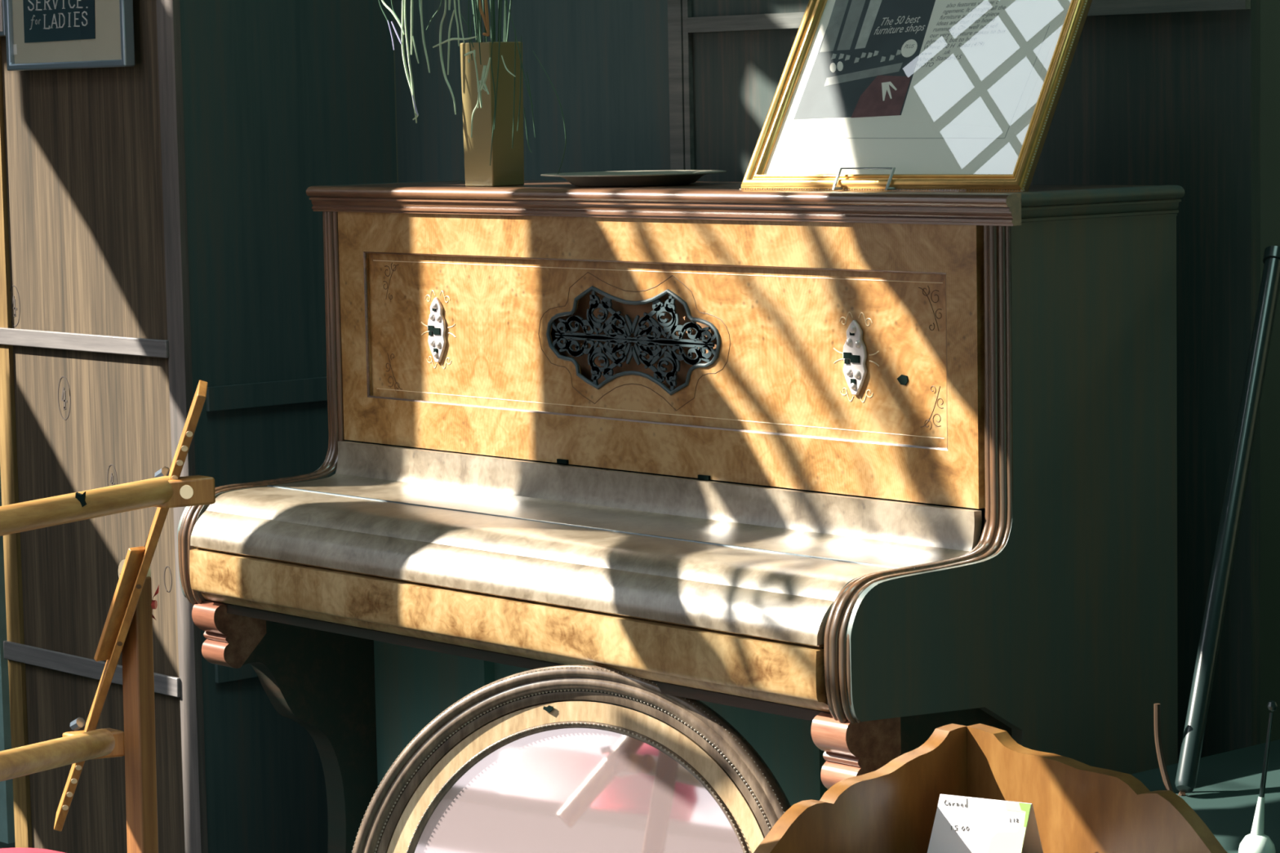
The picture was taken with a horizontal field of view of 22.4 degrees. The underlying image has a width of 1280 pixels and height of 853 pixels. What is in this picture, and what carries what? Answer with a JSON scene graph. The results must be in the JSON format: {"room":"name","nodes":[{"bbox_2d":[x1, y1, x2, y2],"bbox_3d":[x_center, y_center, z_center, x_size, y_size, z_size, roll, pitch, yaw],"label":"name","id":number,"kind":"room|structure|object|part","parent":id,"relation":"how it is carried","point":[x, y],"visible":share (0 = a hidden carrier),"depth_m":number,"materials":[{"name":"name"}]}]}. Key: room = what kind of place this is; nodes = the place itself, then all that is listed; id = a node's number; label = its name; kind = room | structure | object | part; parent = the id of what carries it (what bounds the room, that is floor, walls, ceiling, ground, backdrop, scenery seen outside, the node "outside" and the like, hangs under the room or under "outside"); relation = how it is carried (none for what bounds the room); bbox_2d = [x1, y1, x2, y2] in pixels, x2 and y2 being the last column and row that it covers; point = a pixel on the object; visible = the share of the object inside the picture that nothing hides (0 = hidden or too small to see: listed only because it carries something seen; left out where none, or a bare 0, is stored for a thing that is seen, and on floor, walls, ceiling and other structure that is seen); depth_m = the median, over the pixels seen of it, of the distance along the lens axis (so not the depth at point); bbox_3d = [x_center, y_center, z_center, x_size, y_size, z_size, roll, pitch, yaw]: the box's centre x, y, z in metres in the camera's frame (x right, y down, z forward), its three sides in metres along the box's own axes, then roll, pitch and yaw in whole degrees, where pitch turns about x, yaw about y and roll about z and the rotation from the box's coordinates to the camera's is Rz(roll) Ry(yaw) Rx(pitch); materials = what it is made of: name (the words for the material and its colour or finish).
{"room":"second-hand shop","nodes":[
{"label":"second-hand shop","id":0,"kind":"room"},
{"bbox_2d":[0,841,15,848],"bbox_3d":[-0.430,0.953,4.962,2.900,0.060,6.800,-6,8,-41],"label":"floor","id":1,"kind":"structure","parent":0,"point":[2,845],"depth_m":6.24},
{"bbox_2d":[0,469,15,844],"bbox_3d":[-1.325,-0.073,6.288,0.040,1.750,0.300,-6,8,-41],"label":"board","id":2,"kind":"object","parent":1,"relation":"on","point":[6,802],"visible":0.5,"depth_m":6.23,"materials":[{"name":"teal paint"}]},
{"bbox_2d":[0,380,215,852],"bbox_3d":[-0.564,0.499,3.611,0.609,1.119,0.361,-6,8,-41],"label":"easel","id":3,"kind":"object","parent":1,"relation":"on","point":[127,629],"visible":1,"depth_m":3.56,"materials":[{"name":"brown wood"}]},
{"bbox_3d":[-0.569,0.209,3.588,0.025,0.537,0.351,-6,8,-41],"label":"pegged arm","id":4,"kind":"part","parent":3,"relation":"part of","materials":[{"name":"brown wood"}]},
{"bbox_3d":[-0.559,0.607,3.655,0.022,0.895,0.047,-6,8,-41],"label":"post","id":5,"kind":"part","parent":3,"relation":"part of","materials":[{"name":"brown wood"}]},
{"bbox_2d":[351,664,791,852],"bbox_3d":[-0.087,0.650,4.229,0.674,0.663,0.168,1,6,24],"label":"round mirror","id":6,"kind":"object","parent":1,"relation":"on","point":[571,758],"visible":0.96,"depth_m":4.26,"materials":[{"name":"brown wood"}]},
{"bbox_2d":[413,728,742,852],"bbox_3d":[-0.085,0.651,4.235,0.509,0.498,0.108,1,6,23],"label":"mirror glass","id":7,"kind":"object","parent":6,"relation":"attached to","point":[477,790],"depth_m":4.25,"materials":[{"name":"pink"}]},
{"bbox_2d":[0,0,1260,852],"bbox_3d":[-0.172,-0.033,5.120,0.486,1.860,2.489,-6,8,-41],"label":"wall","id":8,"kind":"structure","parent":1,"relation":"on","point":[161,233],"depth_m":5.51,"materials":[{"name":"green wood"}]},
{"bbox_2d":[0,0,5,36],"bbox_3d":[-1.171,-0.758,5.779,0.018,0.120,0.143,-6,8,-41],"label":"frame","id":9,"kind":"object","parent":8,"relation":"attached to","point":[2,26],"visible":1,"depth_m":5.73,"materials":[{"name":"blue metal"}]},
{"bbox_2d":[4,0,134,71],"bbox_3d":[-0.991,-0.788,5.572,0.022,0.340,0.385,-6,8,-41],"label":"framed notice","id":10,"kind":"object","parent":8,"relation":"attached to","point":[41,34],"visible":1,"depth_m":5.58,"materials":[{"name":"beige paper"}]},
{"bbox_2d":[22,0,95,42],"bbox_3d":[-1.007,-0.767,5.590,0.001,0.197,0.236,-6,8,-41],"label":"print","id":11,"kind":"object","parent":10,"relation":"attached to","point":[43,20],"depth_m":5.60,"materials":[{"name":"teal"}]},
{"bbox_3d":[-0.988,-0.148,5.667,0.008,0.030,0.575,-6,8,-41],"label":"rail","id":12,"kind":"part","parent":8,"relation":"part of","materials":[{"name":"grey metal"}]},
{"bbox_3d":[-0.977,0.428,5.725,0.008,0.034,0.575,-6,8,-41],"label":"rail","id":13,"kind":"part","parent":8,"relation":"part of","materials":[{"name":"grey metal"}]},
{"bbox_3d":[-0.774,-0.055,5.450,0.014,1.860,0.049,-6,8,-41],"label":"corner post","id":14,"kind":"part","parent":8,"relation":"part of","materials":[{"name":"wood"}]},
{"bbox_3d":[-0.568,0.400,5.633,0.410,0.040,0.009,-6,8,-41],"label":"return rail","id":15,"kind":"part","parent":8,"relation":"part of","materials":[{"name":"teal wood"}]},
{"bbox_3d":[-0.577,-0.062,5.587,0.410,0.040,0.009,-6,8,-41],"label":"return rail","id":16,"kind":"part","parent":8,"relation":"part of","materials":[{"name":"green wood"}]},
{"bbox_3d":[0.442,-0.599,4.684,0.011,0.024,1.094,-6,8,-41],"label":"rail","id":17,"kind":"part","parent":8,"relation":"part of","materials":[{"name":"green wood"}]},
{"bbox_2d":[177,180,1184,852],"bbox_3d":[0.000,0.301,4.645,0.630,1.283,1.481,-6,8,-41],"label":"upright piano","id":18,"kind":"object","parent":1,"relation":"on","point":[848,477],"visible":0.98,"depth_m":4.32,"materials":[{"name":"brown wood"}]},
{"bbox_3d":[-0.594,-0.032,5.037,0.308,0.595,0.043,-6,8,-41],"label":"edge moulding","id":19,"kind":"part","parent":18,"relation":"part of","materials":[{"name":"brown wood"}]},
{"bbox_3d":[-0.465,0.262,5.176,0.618,1.213,0.044,-6,8,-41],"label":"panel","id":20,"kind":"part","parent":18,"relation":"part of","materials":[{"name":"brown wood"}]},
{"bbox_3d":[-0.378,-0.374,5.224,0.320,0.040,0.031,-6,8,-41],"label":"cornice","id":21,"kind":"part","parent":18,"relation":"part of","materials":[{"name":"brown wood"}]},
{"bbox_2d":[427,325,434,331],"bbox_3d":[-0.319,-0.150,4.932,0.002,0.008,0.013,-6,8,-41],"label":"socket","id":22,"kind":"object","parent":18,"relation":"attached to","point":[430,328],"depth_m":4.93,"materials":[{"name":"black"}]},
{"bbox_2d":[432,328,440,334],"bbox_3d":[-0.310,-0.145,4.922,0.002,0.010,0.016,-6,8,-41],"label":"socket","id":23,"kind":"object","parent":18,"relation":"attached to","point":[435,331],"depth_m":4.92,"materials":[{"name":"black"}]},
{"bbox_3d":[-0.310,-0.147,4.927,0.006,0.099,0.042,-6,8,-41],"label":"sconce plate","id":24,"kind":"part","parent":18,"relation":"part of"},
{"bbox_2d":[460,41,524,186],"bbox_3d":[-0.223,-0.473,4.893,0.071,0.216,0.071,-6,8,-41],"label":"vase","id":25,"kind":"object","parent":18,"relation":"on","point":[506,168],"visible":0.95,"depth_m":4.87,"materials":[{"name":"gold metal"}]},
{"bbox_2d":[378,0,566,174],"bbox_3d":[-0.221,-0.648,4.855,0.188,0.532,0.444,-6,8,-41],"label":"plant","id":26,"kind":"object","parent":25,"relation":"in","point":[480,12],"depth_m":4.82,"materials":[{"name":"green plant"}]},
{"bbox_3d":[-0.393,-0.638,4.974,0.002,0.083,0.038,-6,8,-41],"label":"dark blade","id":27,"kind":"part","parent":26,"relation":"part of","materials":[{"name":"green plant"}]},
{"bbox_3d":[-0.377,-0.639,4.916,0.003,0.087,0.059,-6,8,-41],"label":"blade","id":28,"kind":"part","parent":26,"relation":"part of","materials":[{"name":"green plant"}]},
{"bbox_3d":[-0.376,-0.649,4.953,0.002,0.056,0.024,-6,8,-41],"label":"dark blade","id":29,"kind":"part","parent":26,"relation":"part of","materials":[{"name":"green plant"}]},
{"bbox_3d":[-0.349,-0.577,4.892,0.004,0.225,0.036,-6,8,-41],"label":"blade","id":30,"kind":"part","parent":26,"relation":"part of","materials":[{"name":"green plant"}]},
{"bbox_3d":[-0.348,-0.566,4.891,0.003,0.212,0.023,-6,8,-41],"label":"blade","id":31,"kind":"part","parent":26,"relation":"part of","materials":[{"name":"green plant"}]},
{"bbox_3d":[-0.344,-0.625,4.880,0.004,0.125,0.010,-6,7,-39],"label":"blade","id":32,"kind":"part","parent":26,"relation":"part of","materials":[{"name":"green plant"}]},
{"bbox_3d":[-0.339,-0.570,4.881,0.003,0.042,0.014,-6,8,-41],"label":"blade","id":33,"kind":"part","parent":26,"relation":"part of","materials":[{"name":"green plant"}]},
{"bbox_3d":[-0.324,-0.609,4.859,0.003,0.152,0.018,-6,8,-41],"label":"blade","id":34,"kind":"part","parent":26,"relation":"part of","materials":[{"name":"green plant"}]},
{"bbox_3d":[-0.311,-0.629,4.883,0.002,0.057,0.042,-6,8,-41],"label":"dark blade","id":35,"kind":"part","parent":26,"relation":"part of","materials":[{"name":"green plant"}]},
{"bbox_3d":[-0.288,-0.573,4.823,0.004,0.213,0.035,-6,8,-41],"label":"blade","id":36,"kind":"part","parent":26,"relation":"part of","materials":[{"name":"green plant"}]},
{"bbox_3d":[-0.283,-0.644,4.808,0.004,0.047,0.007,-6,8,-41],"label":"blade","id":37,"kind":"part","parent":26,"relation":"part of","materials":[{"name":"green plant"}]},
{"bbox_3d":[-0.282,-0.573,4.816,0.003,0.096,0.021,-6,8,-41],"label":"blade","id":38,"kind":"part","parent":26,"relation":"part of","materials":[{"name":"green plant"}]},
{"bbox_3d":[-0.276,-0.573,4.809,0.003,0.015,0.105,-6,8,-41],"label":"blade","id":39,"kind":"part","parent":26,"relation":"part of","materials":[{"name":"green plant"}]},
{"bbox_3d":[-0.273,-0.621,4.800,0.003,0.111,0.010,-6,8,-41],"label":"blade","id":40,"kind":"part","parent":26,"relation":"part of","materials":[{"name":"green plant"}]},
{"bbox_3d":[-0.266,-0.617,4.792,0.003,0.096,0.013,-6,8,-41],"label":"blade","id":41,"kind":"part","parent":26,"relation":"part of","materials":[{"name":"green plant"}]},
{"bbox_3d":[-0.253,-0.553,4.785,0.004,0.007,0.021,-6,8,-41],"label":"blade","id":42,"kind":"part","parent":26,"relation":"part of","materials":[{"name":"green plant"}]},
{"bbox_3d":[-0.254,-0.602,4.822,0.002,0.111,0.008,-6,8,-41],"label":"dark blade","id":43,"kind":"part","parent":26,"relation":"part of","materials":[{"name":"green plant"}]},
{"bbox_3d":[-0.250,-0.590,4.819,0.002,0.049,0.010,-6,8,-40],"label":"dark blade","id":44,"kind":"part","parent":26,"relation":"part of","materials":[{"name":"green plant"}]},
{"bbox_3d":[-0.280,-0.676,4.870,0.070,0.253,0.002,-1,6,5],"label":"arching blade","id":45,"kind":"part","parent":26,"relation":"part of","materials":[{"name":"green plant"}]},
{"bbox_3d":[-0.244,-0.470,4.785,0.003,0.084,0.023,-6,8,-41],"label":"blade","id":46,"kind":"part","parent":26,"relation":"part of","materials":[{"name":"green plant"}]},
{"bbox_3d":[-0.243,-0.525,4.777,0.003,0.060,0.010,-6,8,-40],"label":"blade","id":47,"kind":"part","parent":26,"relation":"part of","materials":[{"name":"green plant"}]},
{"bbox_3d":[-0.283,-0.714,4.839,0.088,0.336,0.002,-4,6,-25],"label":"arching blade","id":48,"kind":"part","parent":26,"relation":"part of","materials":[{"name":"green plant"}]},
{"bbox_3d":[-0.239,-0.603,4.805,0.002,0.128,0.005,-6,8,-41],"label":"dark blade","id":49,"kind":"part","parent":26,"relation":"part of","materials":[{"name":"green plant"}]},
{"bbox_3d":[-0.272,-0.726,4.907,0.082,0.346,0.002,4,8,43],"label":"arching blade","id":50,"kind":"part","parent":26,"relation":"part of","materials":[{"name":"green plant"}]},
{"bbox_3d":[-0.252,-0.727,4.839,0.002,0.361,0.035,3,7,38],"label":"arching blade","id":51,"kind":"part","parent":26,"relation":"part of","materials":[{"name":"green plant"}]},
{"bbox_3d":[-0.233,-0.502,4.769,0.004,0.062,0.015,-6,8,-41],"label":"blade","id":52,"kind":"part","parent":26,"relation":"part of","materials":[{"name":"green plant"}]},
{"bbox_3d":[-0.234,-0.620,4.843,0.005,0.067,0.024,-6,8,-41],"label":"dry stem","id":53,"kind":"part","parent":26,"relation":"part of","materials":[{"name":"brown plant"}]},
{"bbox_3d":[-0.239,-0.695,4.813,0.002,0.302,0.081,-1,6,6],"label":"arching blade","id":54,"kind":"part","parent":26,"relation":"part of","materials":[{"name":"green plant"}]},
{"bbox_3d":[-0.228,-0.519,4.761,0.004,0.049,0.026,-6,8,-41],"label":"blade","id":55,"kind":"part","parent":26,"relation":"part of","materials":[{"name":"green plant"}]},
{"bbox_3d":[-0.227,-0.511,4.761,0.004,0.043,0.013,-6,8,-40],"label":"blade","id":56,"kind":"part","parent":26,"relation":"part of","materials":[{"name":"green plant"}]},
{"bbox_3d":[-0.229,-0.619,4.837,0.005,0.066,0.009,-6,8,-41],"label":"dry stem","id":57,"kind":"part","parent":26,"relation":"part of","materials":[{"name":"brown plant"}]},
{"bbox_3d":[-0.234,-0.703,4.912,0.002,0.297,0.049,-3,6,-17],"label":"arching blade","id":58,"kind":"part","parent":26,"relation":"part of","materials":[{"name":"green plant"}]},
{"bbox_3d":[-0.218,-0.610,4.779,0.002,0.085,0.008,-6,8,-41],"label":"dark blade","id":59,"kind":"part","parent":26,"relation":"part of","materials":[{"name":"green plant"}]},
{"bbox_3d":[-0.220,-0.479,4.798,0.002,0.183,0.017,-6,8,-41],"label":"dark blade","id":60,"kind":"part","parent":26,"relation":"part of","materials":[{"name":"green plant"}]},
{"bbox_3d":[-0.208,-0.679,4.816,0.002,0.268,0.081,-4,6,-24],"label":"arching blade","id":61,"kind":"part","parent":26,"relation":"part of","materials":[{"name":"green plant"}]},
{"bbox_3d":[-0.227,-0.694,4.946,0.002,0.273,0.113,-2,6,-5],"label":"arching blade","id":62,"kind":"part","parent":26,"relation":"part of","materials":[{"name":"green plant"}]},
{"bbox_3d":[-0.211,-0.525,4.782,0.002,0.169,0.021,-6,8,-41],"label":"dark blade","id":63,"kind":"part","parent":26,"relation":"part of","materials":[{"name":"green plant"}]},
{"bbox_3d":[-0.176,-0.719,4.789,0.019,0.351,0.149,-6,8,-41],"label":"arching blade","id":64,"kind":"part","parent":26,"relation":"part of","materials":[{"name":"green plant"}]},
{"bbox_3d":[-0.205,-0.605,4.766,0.002,0.090,0.011,-6,8,-41],"label":"dark blade","id":65,"kind":"part","parent":26,"relation":"part of","materials":[{"name":"green plant"}]},
{"bbox_3d":[-0.197,-0.664,4.840,0.002,0.233,0.052,-6,8,-41],"label":"arching blade","id":66,"kind":"part","parent":26,"relation":"part of","materials":[{"name":"green plant"}]},
{"bbox_3d":[-0.168,-0.705,4.826,0.109,0.317,0.002,3,7,38],"label":"arching blade","id":67,"kind":"part","parent":26,"relation":"part of","materials":[{"name":"green plant"}]},
{"bbox_3d":[-0.181,-0.692,4.865,0.056,0.283,0.002,0,6,15],"label":"arching blade","id":68,"kind":"part","parent":26,"relation":"part of","materials":[{"name":"green plant"}]},
{"bbox_3d":[-0.192,-0.527,4.720,0.002,0.032,0.031,-6,8,-41],"label":"blade","id":69,"kind":"part","parent":26,"relation":"part of","materials":[{"name":"green plant"}]},
{"bbox_3d":[-0.142,-0.677,4.837,0.148,0.258,0.002,2,6,26],"label":"arching blade","id":70,"kind":"part","parent":26,"relation":"part of","materials":[{"name":"green plant"}]},
{"bbox_3d":[-0.186,-0.498,4.757,0.002,0.175,0.014,-6,8,-41],"label":"dark blade","id":71,"kind":"part","parent":26,"relation":"part of","materials":[{"name":"green plant"}]},
{"bbox_3d":[-0.176,-0.548,4.740,0.002,0.158,0.056,-6,8,-41],"label":"dark blade","id":72,"kind":"part","parent":26,"relation":"part of","materials":[{"name":"green plant"}]},
{"bbox_3d":[-0.177,-0.504,4.747,0.002,0.139,0.015,-6,8,-41],"label":"dark blade","id":73,"kind":"part","parent":26,"relation":"part of","materials":[{"name":"green plant"}]},
{"bbox_3d":[-0.165,-0.435,4.741,0.002,0.066,0.016,-6,8,-41],"label":"dark blade","id":74,"kind":"part","parent":26,"relation":"part of","materials":[{"name":"green plant"}]},
{"bbox_3d":[-0.160,-0.471,4.731,0.002,0.096,0.017,-6,8,-41],"label":"dark blade","id":75,"kind":"part","parent":26,"relation":"part of","materials":[{"name":"green plant"}]},
{"bbox_3d":[-0.131,-0.458,4.700,0.002,0.181,0.072,-6,8,-41],"label":"dark blade","id":76,"kind":"part","parent":26,"relation":"part of","materials":[{"name":"green plant"}]},
{"bbox_3d":[-0.182,0.179,4.475,0.148,0.078,1.358,-6,8,-41],"label":"folding lid","id":77,"kind":"part","parent":18,"relation":"part of","materials":[{"name":"brown wood"}]},
{"bbox_2d":[540,169,726,186],"bbox_3d":[-0.009,-0.368,4.801,0.276,0.018,0.276,-6,8,-41],"label":"shallow dish","id":78,"kind":"object","parent":18,"relation":"on","point":[670,177],"visible":1,"depth_m":4.72,"materials":[{"name":"grey metal"}]},
{"bbox_2d":[551,290,715,391],"bbox_3d":[-0.010,-0.124,4.598,0.003,0.140,0.353,-6,8,-41],"label":"grille","id":79,"kind":"object","parent":18,"relation":"attached to","point":[605,340],"depth_m":4.60,"materials":[{"name":"metal"}]},
{"bbox_3d":[-0.010,-0.122,4.599,0.004,0.236,1.246,-6,8,-41],"label":"recessed panel","id":80,"kind":"part","parent":18,"relation":"part of","materials":[{"name":"brown wood"}]},
{"bbox_3d":[-0.017,-0.117,4.601,0.014,0.361,1.354,-6,8,-41],"label":"panel frame","id":81,"kind":"part","parent":18,"relation":"part of","materials":[{"name":"brown wood"}]},
{"bbox_3d":[-0.026,-0.316,4.570,0.028,0.040,1.479,-6,8,-41],"label":"cornice","id":82,"kind":"part","parent":18,"relation":"part of","materials":[{"name":"brown wood"}]},
{"bbox_2d":[844,359,849,364],"bbox_3d":[0.274,-0.086,4.269,0.002,0.006,0.008,-6,8,-41],"label":"socket","id":83,"kind":"object","parent":18,"relation":"attached to","point":[846,361],"depth_m":4.27,"materials":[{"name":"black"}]},
{"bbox_2d":[843,352,851,359],"bbox_3d":[0.274,-0.094,4.267,0.002,0.008,0.013,-6,8,-41],"label":"socket","id":84,"kind":"object","parent":18,"relation":"attached to","point":[846,355],"depth_m":4.27,"materials":[{"name":"black"}]},
{"bbox_2d":[850,378,855,384],"bbox_3d":[0.281,-0.059,4.263,0.002,0.007,0.008,-6,8,-41],"label":"socket","id":85,"kind":"object","parent":18,"relation":"attached to","point":[852,380],"depth_m":4.26,"materials":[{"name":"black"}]},
{"bbox_3d":[0.284,-0.091,4.262,0.006,0.099,0.042,-6,8,-41],"label":"sconce plate","id":86,"kind":"part","parent":18,"relation":"part of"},
{"bbox_2d":[849,355,859,363],"bbox_3d":[0.283,-0.089,4.257,0.002,0.010,0.016,-6,8,-41],"label":"socket","id":87,"kind":"object","parent":18,"relation":"attached to","point":[853,358],"depth_m":4.26,"materials":[{"name":"black"}]},
{"bbox_2d":[831,167,964,191],"bbox_3d":[0.385,-0.329,4.268,0.165,0.030,0.212,-6,8,-41],"label":"display stand","id":88,"kind":"object","parent":18,"relation":"on","point":[834,188],"visible":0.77,"depth_m":4.25,"materials":[{"name":"grey metal"}]},
{"bbox_2d":[739,0,1092,191],"bbox_3d":[0.378,-0.484,4.324,0.467,0.341,0.220,4,8,40],"label":"picture frame","id":89,"kind":"object","parent":18,"relation":"on","point":[944,94],"visible":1,"depth_m":4.31,"materials":[{"name":"gold metal"}]},
{"bbox_3d":[0.344,0.056,3.986,0.308,0.595,0.043,-6,8,-41],"label":"edge moulding","id":90,"kind":"part","parent":18,"relation":"part of","materials":[{"name":"brown wood"}]},
{"bbox_3d":[0.473,0.349,4.125,0.618,1.213,0.044,-6,8,-41],"label":"panel","id":91,"kind":"part","parent":18,"relation":"part of","materials":[{"name":"green wood"}]},
{"bbox_3d":[0.586,-0.284,4.145,0.320,0.040,0.031,-6,8,-41],"label":"cornice","id":92,"kind":"part","parent":18,"relation":"part of","materials":[{"name":"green wood"}]},
{"bbox_2d":[753,723,1227,852],"bbox_3d":[0.366,0.708,3.443,0.367,0.700,0.382,-6,8,-41],"label":"corner shelf","id":93,"kind":"object","parent":1,"relation":"on","point":[1079,807],"visible":0.92,"depth_m":3.54,"materials":[{"name":"brown wood"}]},
{"bbox_2d":[927,794,1043,852],"bbox_3d":[0.379,0.445,3.549,0.123,0.080,0.054,2,7,28],"label":"price card","id":94,"kind":"object","parent":93,"relation":"on","point":[962,824],"visible":1,"depth_m":3.53,"materials":[{"name":"white paper"}]},
{"bbox_2d":[987,801,1031,852],"bbox_3d":[0.401,0.442,3.515,0.028,0.065,0.042,-6,8,-41],"label":"print","id":95,"kind":"object","parent":94,"relation":"attached to","point":[1009,823],"depth_m":3.52,"materials":[{"name":"white paper"}]},
{"bbox_2d":[1018,802,1031,826],"bbox_3d":[0.417,0.422,3.508,0.014,0.025,0.005,2,7,28],"label":"print","id":96,"kind":"object","parent":94,"relation":"on","point":[1024,809],"depth_m":3.51,"materials":[{"name":"green paper"}]},
{"bbox_2d":[1131,739,1279,852],"bbox_3d":[0.887,0.734,3.789,0.585,0.560,0.760,-6,8,-41],"label":"table","id":97,"kind":"object","parent":1,"relation":"on","point":[1224,796],"visible":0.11,"depth_m":3.92,"materials":[{"name":"teal paint"}]},
{"bbox_2d":[1153,703,1185,795],"bbox_3d":[0.641,0.400,3.909,0.008,0.125,0.046,-6,8,-41],"label":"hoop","id":98,"kind":"object","parent":97,"relation":"on","point":[1157,707],"visible":0.8,"depth_m":3.92,"materials":[{"name":"brown"}]},
{"bbox_2d":[1174,245,1279,792],"bbox_3d":[0.748,0.102,4.073,0.030,0.637,0.495,1,6,24],"label":"pole","id":99,"kind":"object","parent":97,"relation":"on","point":[1233,499],"visible":1,"depth_m":4.05,"materials":[{"name":"metal"}]},
{"bbox_2d":[1238,700,1277,852],"bbox_3d":[0.685,0.390,3.587,0.041,0.172,0.041,-6,8,-41],"label":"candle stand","id":100,"kind":"object","parent":97,"relation":"on","point":[1256,842],"visible":1,"depth_m":3.58,"materials":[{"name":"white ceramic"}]},
{"bbox_3d":[0.686,0.434,3.592,0.015,0.045,0.015,-6,8,-41],"label":"tapered stem","id":101,"kind":"part","parent":100,"relation":"part of","materials":[{"name":"white ceramic"}]},
{"bbox_3d":[0.695,0.364,3.585,0.016,0.096,0.006,-2,6,-4],"label":"rod","id":102,"kind":"part","parent":100,"relation":"part of","materials":[{"name":"grey paint"}]},
{"bbox_3d":[-0.810,0.825,4.163,0.240,0.368,0.240,-6,8,-41],"label":"stool","id":103,"kind":"object","parent":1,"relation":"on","visible":0},
{"bbox_2d":[0,847,64,852],"bbox_3d":[-0.814,0.598,4.140,0.270,0.090,0.270,-6,8,-41],"label":"cushion","id":104,"kind":"object","parent":103,"relation":"on","point":[19,850],"visible":1,"depth_m":4.19,"materials":[{"name":"fabric"}]},
{"bbox_2d":[391,0,1279,743],"bbox_3d":[0.557,-2.175,5.582,0.100,6.000,6.800,-6,8,-41],"label":"wall","id":105,"kind":"structure","parent":0,"point":[1269,9],"depth_m":5.24,"materials":[{"name":"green paint"}]}
]}

